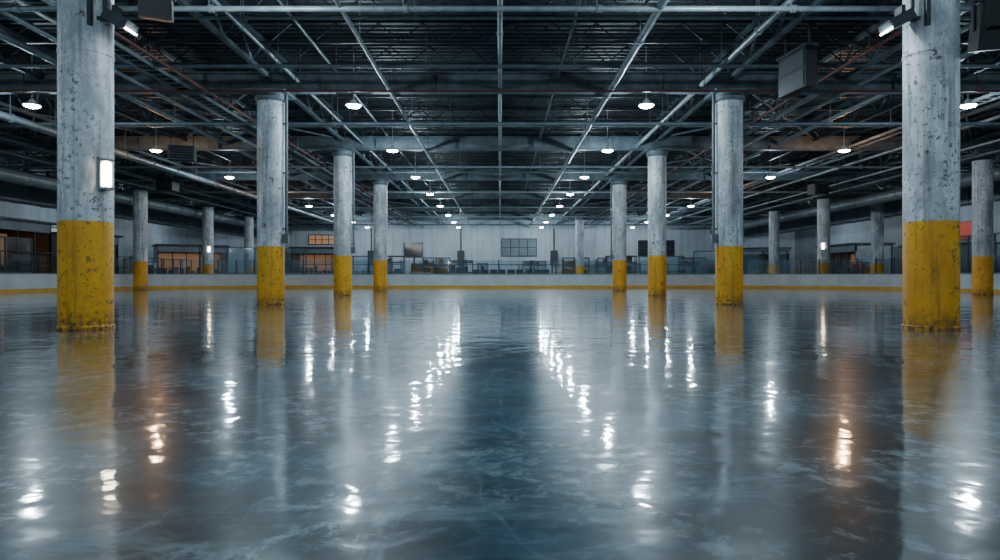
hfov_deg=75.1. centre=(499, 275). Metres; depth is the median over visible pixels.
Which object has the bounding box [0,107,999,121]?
joist
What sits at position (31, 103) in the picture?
light
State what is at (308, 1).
joist
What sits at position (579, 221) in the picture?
support column
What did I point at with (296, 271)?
safety railing
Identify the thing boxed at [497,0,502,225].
ceiling pipe
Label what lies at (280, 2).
ceiling pipe
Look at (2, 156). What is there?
roof truss
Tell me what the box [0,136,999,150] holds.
girder
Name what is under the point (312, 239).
window
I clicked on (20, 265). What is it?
safety railing
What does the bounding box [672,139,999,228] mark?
ceiling pipe
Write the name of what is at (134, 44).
pipe
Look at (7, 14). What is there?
ceiling pipe
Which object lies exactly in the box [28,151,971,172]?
pipe
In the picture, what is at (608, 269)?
storage rack
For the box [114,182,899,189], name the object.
joist
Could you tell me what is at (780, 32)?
roof truss
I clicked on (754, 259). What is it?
kiosk
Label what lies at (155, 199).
joist
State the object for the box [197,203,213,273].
support column
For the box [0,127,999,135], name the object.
joist
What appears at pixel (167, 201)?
joist
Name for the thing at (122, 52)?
cable tray
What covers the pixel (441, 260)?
storage rack
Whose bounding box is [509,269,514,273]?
chair
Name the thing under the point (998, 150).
ceiling pipe
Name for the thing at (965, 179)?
air duct
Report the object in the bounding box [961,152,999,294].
support column
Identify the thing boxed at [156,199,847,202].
joist
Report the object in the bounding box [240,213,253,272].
support column
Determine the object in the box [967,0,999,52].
speaker
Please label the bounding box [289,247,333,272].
kiosk
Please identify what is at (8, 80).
girder
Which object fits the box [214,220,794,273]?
wall
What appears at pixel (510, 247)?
window
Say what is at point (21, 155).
ceiling pipe
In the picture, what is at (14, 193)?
air duct
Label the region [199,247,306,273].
window frame
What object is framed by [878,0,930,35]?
floodlight
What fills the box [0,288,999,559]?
floor
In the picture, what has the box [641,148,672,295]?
support column
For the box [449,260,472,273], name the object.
storage rack
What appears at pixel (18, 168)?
joist
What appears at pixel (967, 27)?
ceiling pipe
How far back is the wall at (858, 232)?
61.39 m
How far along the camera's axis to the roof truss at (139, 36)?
20.98 m
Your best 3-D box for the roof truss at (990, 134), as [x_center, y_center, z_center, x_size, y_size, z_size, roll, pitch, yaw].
[21.000,-6.485,30.458,0.120,1.050,88.925,0,0,0]
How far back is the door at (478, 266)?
74.90 m
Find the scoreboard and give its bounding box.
[776,2,818,98]
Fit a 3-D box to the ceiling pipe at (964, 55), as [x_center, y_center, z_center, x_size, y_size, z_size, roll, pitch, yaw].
[12.400,-6.384,30.500,0.243,1.272,88.000,0,0,0]
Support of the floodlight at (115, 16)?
attached to the support column at (85, 53)
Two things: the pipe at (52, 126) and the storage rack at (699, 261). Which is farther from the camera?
the storage rack at (699, 261)
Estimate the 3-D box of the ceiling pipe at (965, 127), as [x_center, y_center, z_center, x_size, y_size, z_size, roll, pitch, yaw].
[17.500,-6.248,30.500,0.189,1.545,88.000,0,0,0]
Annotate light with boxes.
[23,54,41,108]
[149,145,161,152]
[225,151,233,178]
[346,47,361,108]
[387,108,397,152]
[411,151,419,178]
[580,151,588,178]
[602,108,612,152]
[638,47,653,108]
[766,151,774,178]
[838,145,850,152]
[960,47,976,108]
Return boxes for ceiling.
[0,0,999,212]
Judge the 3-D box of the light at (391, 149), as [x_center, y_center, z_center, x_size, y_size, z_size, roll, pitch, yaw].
[-4.500,-6.093,27.200,0.490,1.855,0.490,0,0,0]
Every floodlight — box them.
[87,0,138,35]
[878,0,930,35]
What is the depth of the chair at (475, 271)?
48.73 m
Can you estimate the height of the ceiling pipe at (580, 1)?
0.954 m
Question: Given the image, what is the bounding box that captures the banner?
[960,221,971,239]
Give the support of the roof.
attached to the ceiling
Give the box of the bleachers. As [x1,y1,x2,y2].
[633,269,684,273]
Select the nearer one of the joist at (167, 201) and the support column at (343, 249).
the support column at (343, 249)
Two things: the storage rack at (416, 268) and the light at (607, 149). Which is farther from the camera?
the storage rack at (416, 268)
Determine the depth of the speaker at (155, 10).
10.73 m
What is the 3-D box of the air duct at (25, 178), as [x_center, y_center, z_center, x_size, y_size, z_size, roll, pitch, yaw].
[-23.800,-5.760,30.500,0.740,2.520,86.000,0,0,0]
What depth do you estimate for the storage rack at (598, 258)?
73.50 m
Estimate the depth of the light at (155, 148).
27.09 m
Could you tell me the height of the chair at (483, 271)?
1.351 m
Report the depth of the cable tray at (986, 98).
28.73 m
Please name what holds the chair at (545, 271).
on the floor
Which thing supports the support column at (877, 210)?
on the floor
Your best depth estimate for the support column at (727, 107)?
19.53 m
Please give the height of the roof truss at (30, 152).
1.050 m
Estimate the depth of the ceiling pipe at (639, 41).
18.00 m
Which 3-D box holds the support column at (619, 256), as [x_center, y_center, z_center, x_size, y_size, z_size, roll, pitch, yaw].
[7.000,-2.345,38.060,1.150,6.450,1.150,0,0,0]
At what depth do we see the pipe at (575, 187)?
51.65 m
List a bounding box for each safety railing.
[0,250,191,273]
[285,264,402,273]
[425,264,574,273]
[597,264,714,273]
[779,261,841,273]
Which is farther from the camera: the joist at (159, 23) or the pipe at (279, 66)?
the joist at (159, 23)
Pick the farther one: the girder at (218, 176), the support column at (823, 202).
the support column at (823, 202)
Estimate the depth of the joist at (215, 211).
65.22 m
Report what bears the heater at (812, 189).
hanging from the ceiling
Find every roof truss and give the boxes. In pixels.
[0,24,372,220]
[0,94,328,215]
[0,111,317,223]
[0,134,256,215]
[2,156,235,213]
[13,0,408,223]
[175,0,439,223]
[560,0,825,223]
[591,0,978,223]
[627,44,999,220]
[673,94,999,215]
[682,108,999,223]
[743,135,998,215]
[766,155,998,212]
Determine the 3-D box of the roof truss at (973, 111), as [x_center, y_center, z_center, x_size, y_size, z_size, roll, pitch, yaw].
[17.500,-6.485,30.458,0.120,1.050,88.925,0,0,0]
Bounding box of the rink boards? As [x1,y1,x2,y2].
[0,255,999,292]
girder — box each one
[0,72,999,93]
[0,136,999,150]
[23,170,971,180]
[116,190,886,198]
[179,204,816,210]
[224,214,768,219]
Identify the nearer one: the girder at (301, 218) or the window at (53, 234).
the window at (53, 234)
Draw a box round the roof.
[0,94,999,222]
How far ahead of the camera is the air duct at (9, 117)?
30.10 m
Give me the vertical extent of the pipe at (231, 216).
1.684 m
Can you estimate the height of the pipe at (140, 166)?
1.684 m
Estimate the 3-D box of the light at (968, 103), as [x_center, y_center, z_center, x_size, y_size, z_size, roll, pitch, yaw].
[14.400,-6.093,20.000,0.490,1.855,0.490,0,0,0]
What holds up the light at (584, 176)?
hanging from the ceiling
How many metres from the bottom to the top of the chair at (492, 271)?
1.351 m
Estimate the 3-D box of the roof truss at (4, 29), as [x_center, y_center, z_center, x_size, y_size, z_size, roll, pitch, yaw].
[-14.000,-6.485,30.458,0.120,1.050,88.925,0,0,0]
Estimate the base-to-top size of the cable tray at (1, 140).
1.500 m
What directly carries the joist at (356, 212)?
attached to the ceiling
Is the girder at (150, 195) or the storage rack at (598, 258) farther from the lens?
the storage rack at (598, 258)
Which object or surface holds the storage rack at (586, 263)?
on the floor
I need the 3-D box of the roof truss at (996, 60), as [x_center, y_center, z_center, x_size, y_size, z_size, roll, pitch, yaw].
[14.000,-6.485,30.458,0.120,1.050,88.925,0,0,0]
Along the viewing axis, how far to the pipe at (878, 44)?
17.87 m
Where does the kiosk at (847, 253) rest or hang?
on the floor
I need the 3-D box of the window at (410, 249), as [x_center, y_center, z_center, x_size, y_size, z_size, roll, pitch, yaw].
[-10.000,-2.920,74.925,2.200,1.700,0.130,0,0,0]
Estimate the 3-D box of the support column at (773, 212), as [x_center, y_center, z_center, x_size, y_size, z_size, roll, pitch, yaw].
[22.600,-2.345,53.600,1.150,6.450,1.150,0,0,0]
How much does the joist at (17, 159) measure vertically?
0.620 m
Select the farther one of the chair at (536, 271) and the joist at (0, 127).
the chair at (536, 271)
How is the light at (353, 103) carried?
hanging from the ceiling
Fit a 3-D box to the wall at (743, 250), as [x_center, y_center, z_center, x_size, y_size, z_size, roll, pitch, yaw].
[20.750,-0.640,56.250,7.729,3.040,0.080,0,0,11]
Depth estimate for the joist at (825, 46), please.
19.72 m
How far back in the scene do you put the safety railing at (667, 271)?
59.96 m
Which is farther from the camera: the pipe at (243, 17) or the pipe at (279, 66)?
the pipe at (279, 66)
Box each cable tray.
[0,136,321,226]
[19,0,417,225]
[635,94,999,225]
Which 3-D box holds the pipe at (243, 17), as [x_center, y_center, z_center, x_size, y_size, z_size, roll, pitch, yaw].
[0.000,-6.492,15.200,67.900,1.056,0.112,0,0,0]
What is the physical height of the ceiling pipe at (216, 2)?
1.218 m
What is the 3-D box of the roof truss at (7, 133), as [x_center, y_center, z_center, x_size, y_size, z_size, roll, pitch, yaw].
[-21.000,-6.485,30.458,0.120,1.050,88.925,0,0,0]
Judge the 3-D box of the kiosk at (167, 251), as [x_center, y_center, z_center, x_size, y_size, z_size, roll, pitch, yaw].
[-29.458,-0.995,61.938,6.300,3.750,3.450,0,0,-34]
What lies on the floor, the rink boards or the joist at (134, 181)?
the rink boards
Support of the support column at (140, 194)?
on the floor
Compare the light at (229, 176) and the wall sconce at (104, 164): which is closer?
the wall sconce at (104, 164)
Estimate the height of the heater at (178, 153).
2.250 m
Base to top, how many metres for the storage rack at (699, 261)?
2.915 m
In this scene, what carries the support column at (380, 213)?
on the floor
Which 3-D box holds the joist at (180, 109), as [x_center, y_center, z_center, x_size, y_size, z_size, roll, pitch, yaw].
[-0.005,-6.710,25.220,67.910,0.620,0.080,0,0,0]
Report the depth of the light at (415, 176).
34.58 m
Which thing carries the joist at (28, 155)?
attached to the ceiling
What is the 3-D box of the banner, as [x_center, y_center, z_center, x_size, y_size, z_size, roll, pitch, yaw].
[33.900,-3.270,47.200,0.060,1.360,2.700,0,0,0]
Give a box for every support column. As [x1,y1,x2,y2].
[56,0,114,330]
[126,185,154,289]
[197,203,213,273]
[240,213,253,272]
[245,88,295,304]
[327,148,358,295]
[369,179,391,290]
[573,217,585,273]
[608,179,630,290]
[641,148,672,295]
[704,88,754,304]
[768,208,781,273]
[813,194,835,273]
[871,203,883,273]
[901,0,960,330]
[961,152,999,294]
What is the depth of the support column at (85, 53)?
10.42 m
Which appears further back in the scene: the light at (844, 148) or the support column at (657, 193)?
the support column at (657, 193)
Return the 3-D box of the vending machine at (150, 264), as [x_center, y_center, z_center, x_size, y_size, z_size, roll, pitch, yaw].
[-28.573,-0.095,52.786,0.860,1.950,1.000,0,0,27]
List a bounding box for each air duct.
[0,68,357,229]
[0,156,292,234]
[0,158,254,237]
[710,162,999,233]
[745,181,999,237]
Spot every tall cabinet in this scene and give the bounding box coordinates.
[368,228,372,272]
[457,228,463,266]
[550,228,556,273]
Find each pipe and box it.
[0,0,970,19]
[0,12,409,227]
[0,20,999,68]
[0,31,393,223]
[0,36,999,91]
[0,94,333,223]
[0,94,999,125]
[0,125,999,127]
[0,127,313,228]
[0,137,330,228]
[3,165,998,168]
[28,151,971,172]
[114,0,423,227]
[117,168,883,192]
[190,187,809,207]
[211,0,446,223]
[231,216,768,217]
[277,0,456,221]
[288,212,748,224]
[333,0,470,226]
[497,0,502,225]
[516,0,582,220]
[528,0,668,227]
[553,0,795,225]
[585,0,901,223]
[590,23,969,227]
[608,51,978,223]
[666,94,999,222]
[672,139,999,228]
[685,149,999,228]
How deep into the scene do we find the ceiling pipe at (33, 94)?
32.32 m
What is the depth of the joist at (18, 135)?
32.46 m
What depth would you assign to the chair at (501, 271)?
48.73 m
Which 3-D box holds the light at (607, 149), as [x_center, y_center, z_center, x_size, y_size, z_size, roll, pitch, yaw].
[4.500,-6.093,27.200,0.490,1.855,0.490,0,0,0]
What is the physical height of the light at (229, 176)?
1.855 m
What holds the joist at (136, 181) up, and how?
attached to the ceiling
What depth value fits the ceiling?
20.83 m
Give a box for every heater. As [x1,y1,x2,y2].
[156,152,178,191]
[168,106,195,161]
[807,156,828,195]
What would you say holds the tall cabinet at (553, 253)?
on the floor
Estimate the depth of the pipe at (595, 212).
67.95 m
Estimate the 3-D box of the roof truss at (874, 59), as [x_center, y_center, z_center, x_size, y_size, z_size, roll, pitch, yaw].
[10.500,-6.485,30.458,0.120,1.050,88.925,0,0,0]
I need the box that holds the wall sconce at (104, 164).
[98,158,114,190]
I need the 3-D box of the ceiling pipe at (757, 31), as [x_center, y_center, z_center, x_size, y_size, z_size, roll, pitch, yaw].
[6.100,-6.341,30.500,0.216,1.358,88.000,0,0,0]
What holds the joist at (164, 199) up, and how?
attached to the ceiling
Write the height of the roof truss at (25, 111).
1.050 m
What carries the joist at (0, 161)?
attached to the ceiling
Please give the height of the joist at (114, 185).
0.620 m
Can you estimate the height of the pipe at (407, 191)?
1.684 m
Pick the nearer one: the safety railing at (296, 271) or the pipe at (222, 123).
the pipe at (222, 123)
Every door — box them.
[477,263,487,273]
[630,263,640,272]
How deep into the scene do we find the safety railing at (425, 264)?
51.97 m
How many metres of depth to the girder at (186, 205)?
56.25 m
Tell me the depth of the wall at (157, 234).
59.34 m
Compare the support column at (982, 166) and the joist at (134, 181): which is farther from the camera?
the joist at (134, 181)
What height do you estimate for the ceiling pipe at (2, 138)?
1.768 m
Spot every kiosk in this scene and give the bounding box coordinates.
[0,216,56,272]
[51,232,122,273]
[151,244,229,273]
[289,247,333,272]
[743,247,790,273]
[815,243,894,273]
[898,242,999,273]
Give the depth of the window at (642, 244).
74.90 m
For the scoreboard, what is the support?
hanging from the ceiling
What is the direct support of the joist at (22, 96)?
attached to the ceiling
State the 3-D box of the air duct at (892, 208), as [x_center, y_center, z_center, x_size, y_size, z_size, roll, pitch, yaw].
[28.400,-5.650,30.500,1.180,2.740,87.000,0,0,0]
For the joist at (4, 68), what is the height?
0.620 m
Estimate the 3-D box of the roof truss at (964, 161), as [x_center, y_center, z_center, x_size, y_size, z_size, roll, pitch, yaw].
[24.500,-6.485,30.458,0.120,1.050,88.925,0,0,0]
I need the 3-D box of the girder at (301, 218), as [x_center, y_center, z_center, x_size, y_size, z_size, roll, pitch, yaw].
[0.000,-5.880,65.360,67.900,0.600,0.320,0,0,0]
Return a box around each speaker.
[137,0,174,22]
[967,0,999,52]
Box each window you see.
[308,235,333,244]
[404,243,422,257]
[501,238,536,256]
[638,240,673,255]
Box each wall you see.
[0,201,201,273]
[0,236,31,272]
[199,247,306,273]
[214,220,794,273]
[331,256,372,273]
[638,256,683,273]
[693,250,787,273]
[795,201,999,273]
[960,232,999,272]
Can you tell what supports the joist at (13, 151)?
attached to the ceiling
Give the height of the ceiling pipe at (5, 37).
1.285 m
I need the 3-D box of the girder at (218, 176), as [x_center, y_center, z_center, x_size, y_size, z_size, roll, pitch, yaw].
[0.000,-5.880,38.060,67.900,0.600,0.320,0,0,0]
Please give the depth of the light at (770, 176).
34.55 m
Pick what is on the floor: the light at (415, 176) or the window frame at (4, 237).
the window frame at (4, 237)
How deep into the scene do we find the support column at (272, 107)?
19.53 m
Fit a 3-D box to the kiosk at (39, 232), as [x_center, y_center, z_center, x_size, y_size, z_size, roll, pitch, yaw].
[-30.925,-1.295,40.500,3.450,4.350,4.800,0,0,0]
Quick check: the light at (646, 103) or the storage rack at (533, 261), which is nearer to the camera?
the light at (646, 103)
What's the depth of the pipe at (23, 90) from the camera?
19.08 m
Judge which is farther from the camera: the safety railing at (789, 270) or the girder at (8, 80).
the safety railing at (789, 270)
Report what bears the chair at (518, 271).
on the floor
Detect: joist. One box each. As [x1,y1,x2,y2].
[0,0,970,15]
[0,21,969,43]
[0,44,993,63]
[0,94,980,97]
[0,94,999,110]
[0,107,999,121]
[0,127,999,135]
[0,151,999,160]
[0,155,999,165]
[0,161,999,169]
[1,117,998,131]
[4,68,984,71]
[13,151,972,153]
[18,135,999,135]
[18,168,970,169]
[114,181,901,183]
[114,181,901,186]
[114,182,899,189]
[114,185,901,189]
[155,199,834,203]
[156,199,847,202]
[162,199,844,200]
[167,201,837,202]
[215,211,792,211]
[218,212,786,213]
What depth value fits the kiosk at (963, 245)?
42.50 m
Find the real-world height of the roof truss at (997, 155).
1.050 m
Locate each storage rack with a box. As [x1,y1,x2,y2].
[387,256,404,273]
[410,256,432,273]
[422,257,449,273]
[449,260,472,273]
[522,260,545,273]
[562,257,589,273]
[597,257,612,273]
[605,255,636,273]
[678,257,706,273]
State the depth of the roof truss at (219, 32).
19.32 m
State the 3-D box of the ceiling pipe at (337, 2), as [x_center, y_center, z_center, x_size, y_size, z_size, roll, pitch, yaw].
[-3.300,-6.246,30.500,0.135,1.548,88.000,0,0,0]
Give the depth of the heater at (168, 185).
35.73 m
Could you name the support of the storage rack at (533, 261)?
on the floor
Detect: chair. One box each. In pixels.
[473,269,479,273]
[481,269,486,273]
[490,269,495,273]
[499,269,504,273]
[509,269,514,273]
[516,269,522,273]
[534,269,539,273]
[543,269,548,273]
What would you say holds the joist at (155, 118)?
attached to the ceiling

